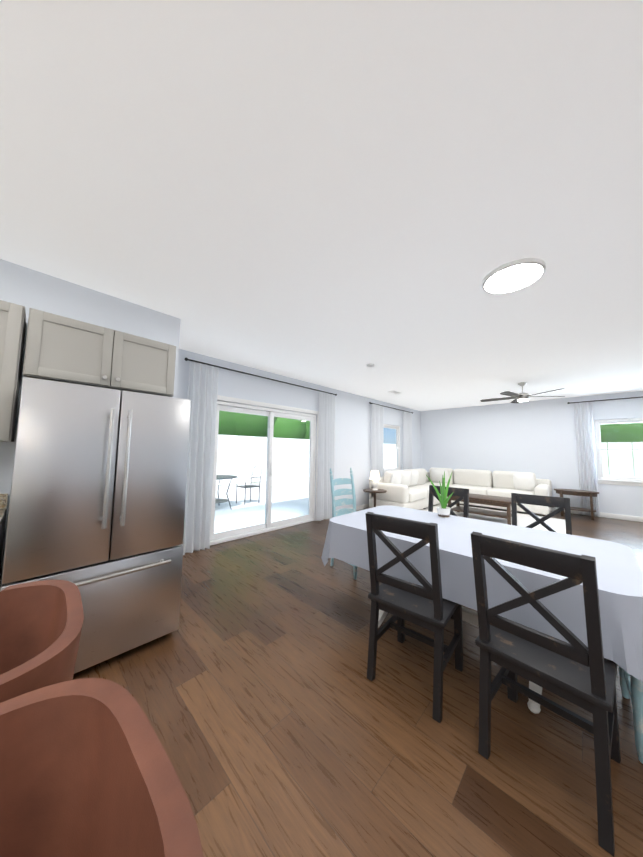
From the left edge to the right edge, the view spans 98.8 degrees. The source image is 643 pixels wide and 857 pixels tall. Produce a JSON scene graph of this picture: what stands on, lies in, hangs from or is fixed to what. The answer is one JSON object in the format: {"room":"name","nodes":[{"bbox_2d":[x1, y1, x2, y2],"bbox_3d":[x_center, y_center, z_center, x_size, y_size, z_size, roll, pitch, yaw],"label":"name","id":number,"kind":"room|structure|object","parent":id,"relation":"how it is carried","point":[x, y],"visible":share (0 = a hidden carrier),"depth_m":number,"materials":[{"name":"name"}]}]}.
{"room":"kitchen","nodes":[
{"label":"kitchen","id":0,"kind":"room"},
{"bbox_2d":[0,259,180,591],"bbox_3d":[-2.846,0.079,1.343,0.120,2.660,3.900,-4,-6,44],"label":"wall","id":1,"kind":"structure","parent":0,"point":[27,288],"depth_m":2.19,"materials":[{"name":"white paint"}]},
{"bbox_2d":[0,493,7,508],"bbox_3d":[-2.631,0.455,1.432,0.022,0.099,1.324,-4,-6,44],"label":"backsplash","id":2,"kind":"structure","parent":1,"relation":"attached to","point":[3,497],"depth_m":1.89,"materials":[{"name":"beige tile"}]},
{"bbox_2d":[0,300,25,441],"bbox_3d":[-2.368,-0.382,1.533,0.340,0.878,0.927,-4,-6,44],"label":"upper cabinet","id":3,"kind":"object","parent":1,"relation":"attached to","point":[12,316],"depth_m":1.73,"materials":[{"name":"grey wood"}]},
{"bbox_2d":[20,308,175,396],"bbox_3d":[-1.718,-0.532,2.220,0.340,0.450,0.900,-4,-6,44],"label":"upper cabinet","id":4,"kind":"object","parent":1,"relation":"attached to","point":[58,348],"depth_m":2.03,"materials":[{"name":"grey wood"}]},
{"bbox_2d":[176,349,420,510],"bbox_3d":[0.539,0.514,6.142,0.120,2.660,7.740,-4,-6,44],"label":"wall","id":5,"kind":"structure","parent":0,"point":[353,417],"depth_m":5.89,"materials":[{"name":"white paint"}]},
{"bbox_2d":[185,358,336,395],"bbox_3d":[-0.756,-0.808,4.717,0.097,0.044,3.042,-4,-6,44],"label":"curtain rod","id":6,"kind":"object","parent":5,"relation":"attached to","point":[186,359],"visible":0.92,"depth_m":4.33,"materials":[{"name":"black metal"}]},
{"bbox_2d":[182,362,218,554],"bbox_3d":[-1.626,0.359,3.691,0.094,2.485,0.400,-4,-6,44],"label":"door curtain","id":7,"kind":"object","parent":6,"relation":"hanging from","point":[203,388],"visible":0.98,"depth_m":3.69,"materials":[{"name":"white fabric"}]},
{"bbox_2d":[316,392,334,520],"bbox_3d":[0.102,0.527,5.476,0.096,2.485,0.460,-4,-6,44],"label":"door curtain","id":8,"kind":"object","parent":6,"relation":"hanging from","point":[326,439],"visible":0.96,"depth_m":5.44,"materials":[{"name":"white fabric"}]},
{"bbox_2d":[210,395,318,545],"bbox_3d":[-0.869,0.645,4.647,0.126,2.120,2.240,-4,-6,44],"label":"door","id":9,"kind":"structure","parent":5,"relation":"in","point":[270,413],"depth_m":4.60,"materials":[{"name":"white plastic"}]},
{"bbox_2d":[350,504,368,510],"bbox_3d":[1.544,1.882,7.001,0.014,0.100,4.650,-4,-6,44],"label":"baseboard","id":10,"kind":"structure","parent":5,"relation":"attached to","point":[365,506],"depth_m":6.35,"materials":[{"name":"white wood"}]},
{"bbox_2d":[369,402,412,413],"bbox_3d":[1.936,-0.545,7.506,0.097,0.044,2.292,-4,-6,44],"label":"curtain rod","id":11,"kind":"object","parent":5,"relation":"attached to","point":[390,407],"visible":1,"depth_m":7.38,"materials":[{"name":"black metal"}]},
{"bbox_2d":[371,404,383,476],"bbox_3d":[1.391,0.653,6.811,0.096,2.485,0.500,-4,-6,44],"label":"curtain","id":12,"kind":"object","parent":11,"relation":"hanging from","point":[377,445],"visible":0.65,"depth_m":6.82,"materials":[{"name":"white fabric"}]},
{"bbox_2d":[403,411,412,469],"bbox_3d":[2.493,0.760,7.952,0.096,2.485,0.500,-4,-6,44],"label":"curtain","id":13,"kind":"object","parent":11,"relation":"hanging from","point":[407,440],"visible":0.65,"depth_m":7.94,"materials":[{"name":"white fabric"}]},
{"bbox_2d":[383,424,399,472],"bbox_3d":[1.859,0.582,7.474,0.135,1.356,1.130,-4,-6,44],"label":"window","id":14,"kind":"structure","parent":5,"relation":"in","point":[397,439],"depth_m":7.75,"materials":[{"name":"white plastic"}]},
{"bbox_2d":[0,0,642,410],"bbox_3d":[2.091,-1.186,2.004,8.240,0.100,11.760,-4,-6,44],"label":"ceiling","id":15,"kind":"structure","parent":0,"point":[338,194],"depth_m":1.35,"materials":[{"name":"white paint"}]},
{"bbox_2d":[366,363,373,367],"bbox_3d":[0.745,-0.958,4.201,0.118,0.035,0.120,-4,-6,44],"label":"smoke detector","id":16,"kind":"object","parent":15,"relation":"attached to","point":[370,365],"visible":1,"depth_m":4.16,"materials":[{"name":"white plastic"}]},
{"bbox_2d":[482,258,545,293],"bbox_3d":[1.424,-1.124,2.057,0.390,0.031,0.390,-4,-6,44],"label":"recessed light","id":17,"kind":"object","parent":15,"relation":"in","point":[514,275],"visible":1,"depth_m":2.02,"materials":[{"name":"white plastic"}]},
{"bbox_2d":[480,382,564,402],"bbox_3d":[3.725,-0.679,5.190,1.304,0.350,1.356,-4,-6,44],"label":"ceiling fan","id":18,"kind":"object","parent":15,"relation":"hanging from","point":[521,397],"visible":1,"depth_m":5.08,"materials":[{"name":"silver metal"}]},
{"bbox_2d":[73,502,642,856],"bbox_3d":[2.054,1.565,1.780,8.240,0.100,11.760,-4,-6,44],"label":"floor","id":19,"kind":"structure","parent":0,"point":[282,725],"depth_m":1.33,"materials":[{"name":"brown wood"}]},
{"bbox_2d":[0,513,5,568],"bbox_3d":[-2.271,0.980,1.340,0.620,0.878,0.885,-4,-6,44],"label":"base cabinet","id":20,"kind":"object","parent":19,"relation":"on","point":[2,527],"depth_m":1.79,"materials":[{"name":"grey"}]},
{"bbox_2d":[0,509,6,524],"bbox_3d":[-2.411,0.509,1.214,0.635,0.035,1.324,-4,-6,44],"label":"countertop","id":21,"kind":"structure","parent":20,"relation":"on","point":[2,511],"depth_m":1.73,"materials":[{"name":"stone"}]},
{"bbox_2d":[0,580,83,702],"bbox_3d":[-0.727,0.879,0.447,0.470,0.983,0.490,5,-6,-44],"label":"stool","id":22,"kind":"object","parent":19,"relation":"on","point":[41,623],"visible":0.4,"depth_m":0.68,"materials":[{"name":"brown leather"}]},
{"bbox_2d":[1,377,190,673],"bbox_3d":[-1.548,0.621,1.947,0.806,1.712,0.870,-4,-6,44],"label":"fridge","id":23,"kind":"object","parent":19,"relation":"on","point":[96,515],"visible":0.94,"depth_m":1.68,"materials":[{"name":"silver metal"}]},
{"bbox_2d":[0,678,203,856],"bbox_3d":[-0.353,0.858,0.130,0.490,0.983,0.470,-3,-6,41],"label":"stool","id":24,"kind":"object","parent":19,"relation":"on","point":[87,769],"visible":1,"depth_m":0.37,"materials":[{"name":"brown leather"}]},
{"bbox_2d":[330,468,356,579],"bbox_3d":[0.386,1.046,3.249,0.478,1.130,0.484,5,-6,-40],"label":"chair","id":25,"kind":"object","parent":19,"relation":"on","point":[340,492],"visible":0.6,"depth_m":3.41,"materials":[{"name":"teal wood"}]},
{"bbox_2d":[363,488,386,506],"bbox_3d":[1.124,1.563,5.799,0.490,0.530,0.490,-4,-6,44],"label":"side table","id":26,"kind":"object","parent":19,"relation":"on","point":[369,490],"visible":0.52,"depth_m":5.75,"materials":[{"name":"brown wood"}]},
{"bbox_2d":[370,471,379,489],"bbox_3d":[1.130,1.098,5.837,0.210,0.400,0.210,-4,-6,44],"label":"table lamp","id":27,"kind":"object","parent":26,"relation":"on","point":[374,476],"visible":1,"depth_m":5.78,"materials":[{"name":"white ceramic"}]},
{"bbox_2d":[365,512,462,722],"bbox_3d":[0.582,1.008,1.712,0.450,0.965,0.493,-3,-6,40],"label":"chair","id":28,"kind":"object","parent":19,"relation":"on","point":[426,605],"visible":0.88,"depth_m":1.59,"materials":[{"name":"black wood"}]},
{"bbox_2d":[428,485,468,517],"bbox_3d":[1.226,1.109,2.854,0.493,0.965,0.450,5,-6,-42],"label":"chair","id":29,"kind":"object","parent":19,"relation":"on","point":[462,493],"visible":0.23,"depth_m":2.96,"materials":[{"name":"black wood"}]},
{"bbox_2d":[378,607,541,713],"bbox_3d":[1.022,1.150,2.063,1.800,0.745,0.980,-4,-6,44],"label":"dining table","id":30,"kind":"object","parent":19,"relation":"on","point":[469,616],"visible":0.08,"depth_m":1.95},
{"bbox_2d":[321,505,642,681],"bbox_3d":[1.028,0.969,2.087,1.925,0.388,1.132,-4,-6,44],"label":"tablecloth","id":31,"kind":"object","parent":30,"relation":"on","point":[620,579],"visible":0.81,"depth_m":1.57,"materials":[{"name":"white fabric"}]},
{"bbox_2d":[426,471,453,517],"bbox_3d":[1.053,0.600,2.485,0.267,0.409,0.400,-4,-6,44],"label":"potted plant","id":32,"kind":"object","parent":31,"relation":"on","point":[443,510],"visible":1,"depth_m":2.50,"materials":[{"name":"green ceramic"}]},
{"bbox_2d":[420,503,565,533],"bbox_3d":[3.056,1.825,5.518,2.750,0.011,2.770,-4,-6,44],"label":"living room rug","id":33,"kind":"object","parent":19,"relation":"on","point":[555,524],"visible":0.04,"depth_m":5.52,"materials":[{"name":"beige carpet"}]},
{"bbox_2d":[369,467,552,515],"bbox_3d":[3.257,1.451,6.404,3.010,0.880,3.170,-4,-6,44],"label":"sofa","id":34,"kind":"object","parent":33,"relation":"on","point":[407,488],"visible":0.81,"depth_m":6.54,"materials":[{"name":"fabric"}]},
{"bbox_2d":[447,493,511,524],"bbox_3d":[3.262,1.612,5.639,1.150,0.437,0.620,-4,-6,44],"label":"coffee table","id":35,"kind":"object","parent":33,"relation":"on","point":[491,500],"visible":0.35,"depth_m":5.44,"materials":[{"name":"brown wood"}]},
{"bbox_2d":[511,493,571,534],"bbox_3d":[1.829,1.072,2.304,0.450,0.965,0.493,-3,-6,41],"label":"chair","id":36,"kind":"object","parent":19,"relation":"on","point":[559,503],"visible":0.23,"depth_m":2.47,"materials":[{"name":"black wood"}]},
{"bbox_2d":[471,531,620,856],"bbox_3d":[1.019,0.977,1.265,0.493,0.965,0.450,5,-6,-41],"label":"chair","id":37,"kind":"object","parent":19,"relation":"on","point":[576,670],"visible":0.81,"depth_m":1.13,"materials":[{"name":"black wood"}]},
{"bbox_2d":[554,488,598,519],"bbox_3d":[5.484,1.616,5.930,0.730,0.558,0.453,-4,-6,44],"label":"end table","id":38,"kind":"object","parent":19,"relation":"on","point":[586,493],"visible":0.92,"depth_m":5.80,"materials":[{"name":"brown wood"}]},
{"bbox_2d":[618,665,642,762],"bbox_3d":[1.723,0.903,1.272,0.484,1.130,0.478,-3,-6,41],"label":"chair","id":39,"kind":"object","parent":19,"relation":"on","point":[632,689],"visible":0.31,"depth_m":1.22,"materials":[{"name":"teal wood"}]},
{"bbox_2d":[421,391,642,516],"bbox_3d":[6.106,0.583,6.069,8.000,2.660,0.120,-4,-6,44],"label":"wall","id":40,"kind":"structure","parent":0,"point":[537,438],"depth_m":6.90,"materials":[{"name":"white paint"}]},
{"bbox_2d":[552,507,642,521],"bbox_3d":[6.042,1.854,5.917,8.000,0.100,0.014,-4,-6,44],"label":"baseboard","id":41,"kind":"structure","parent":40,"relation":"attached to","point":[602,514],"depth_m":5.78,"materials":[{"name":"white wood"}]},
{"bbox_2d":[567,396,642,403],"bbox_3d":[6.425,-0.630,5.717,1.982,0.044,0.097,-4,-6,44],"label":"curtain rod","id":42,"kind":"object","parent":40,"relation":"attached to","point":[605,400],"visible":0.98,"depth_m":5.95,"materials":[{"name":"black metal"}]},
{"bbox_2d":[574,402,599,516],"bbox_3d":[5.866,0.655,6.096,0.310,2.485,0.113,-4,-6,44],"label":"curtain","id":43,"kind":"object","parent":42,"relation":"hanging from","point":[585,440],"visible":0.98,"depth_m":6.10,"materials":[{"name":"white fabric"}]},
{"bbox_2d":[594,418,642,485],"bbox_3d":[6.470,0.484,5.688,1.220,1.386,0.135,-4,-6,44],"label":"window","id":44,"kind":"structure","parent":40,"relation":"in","point":[628,481],"depth_m":5.88,"materials":[{"name":"white plastic"}]},
{"label":"outside","id":45,"kind":"structure","parent":0,"visible":0},
{"bbox_2d":[214,478,308,532],"bbox_3d":[-2.457,2.220,10.338,38.000,0.100,28.000,-4,-6,44],"label":"ground","id":46,"kind":"structure","parent":45,"point":[232,523],"depth_m":6.96,"materials":[{"name":"white concrete"}]},
{"bbox_2d":[215,466,261,508],"bbox_3d":[-2.698,1.367,6.471,1.740,0.934,2.462,-4,-6,44],"label":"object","id":47,"kind":"object","parent":46,"relation":"on","point":[231,477],"depth_m":6.66,"materials":[{"name":"black metal"}]},
{"bbox_2d":[216,435,642,485],"bbox_3d":[3.637,0.867,5.277,18.090,1.900,25.000,-4,-6,44],"label":"fence","id":48,"kind":"object","parent":46,"relation":"on","point":[290,473],"depth_m":11.22,"materials":[{"name":"white"}]},
{"bbox_2d":[218,411,642,466],"bbox_3d":[2.083,-1.345,8.828,27.488,7.340,28.143,-4,-6,44],"label":"trees","id":49,"kind":"object","parent":46,"relation":"on","point":[280,429],"depth_m":14.45,"materials":[{"name":"green plant"}]}
]}

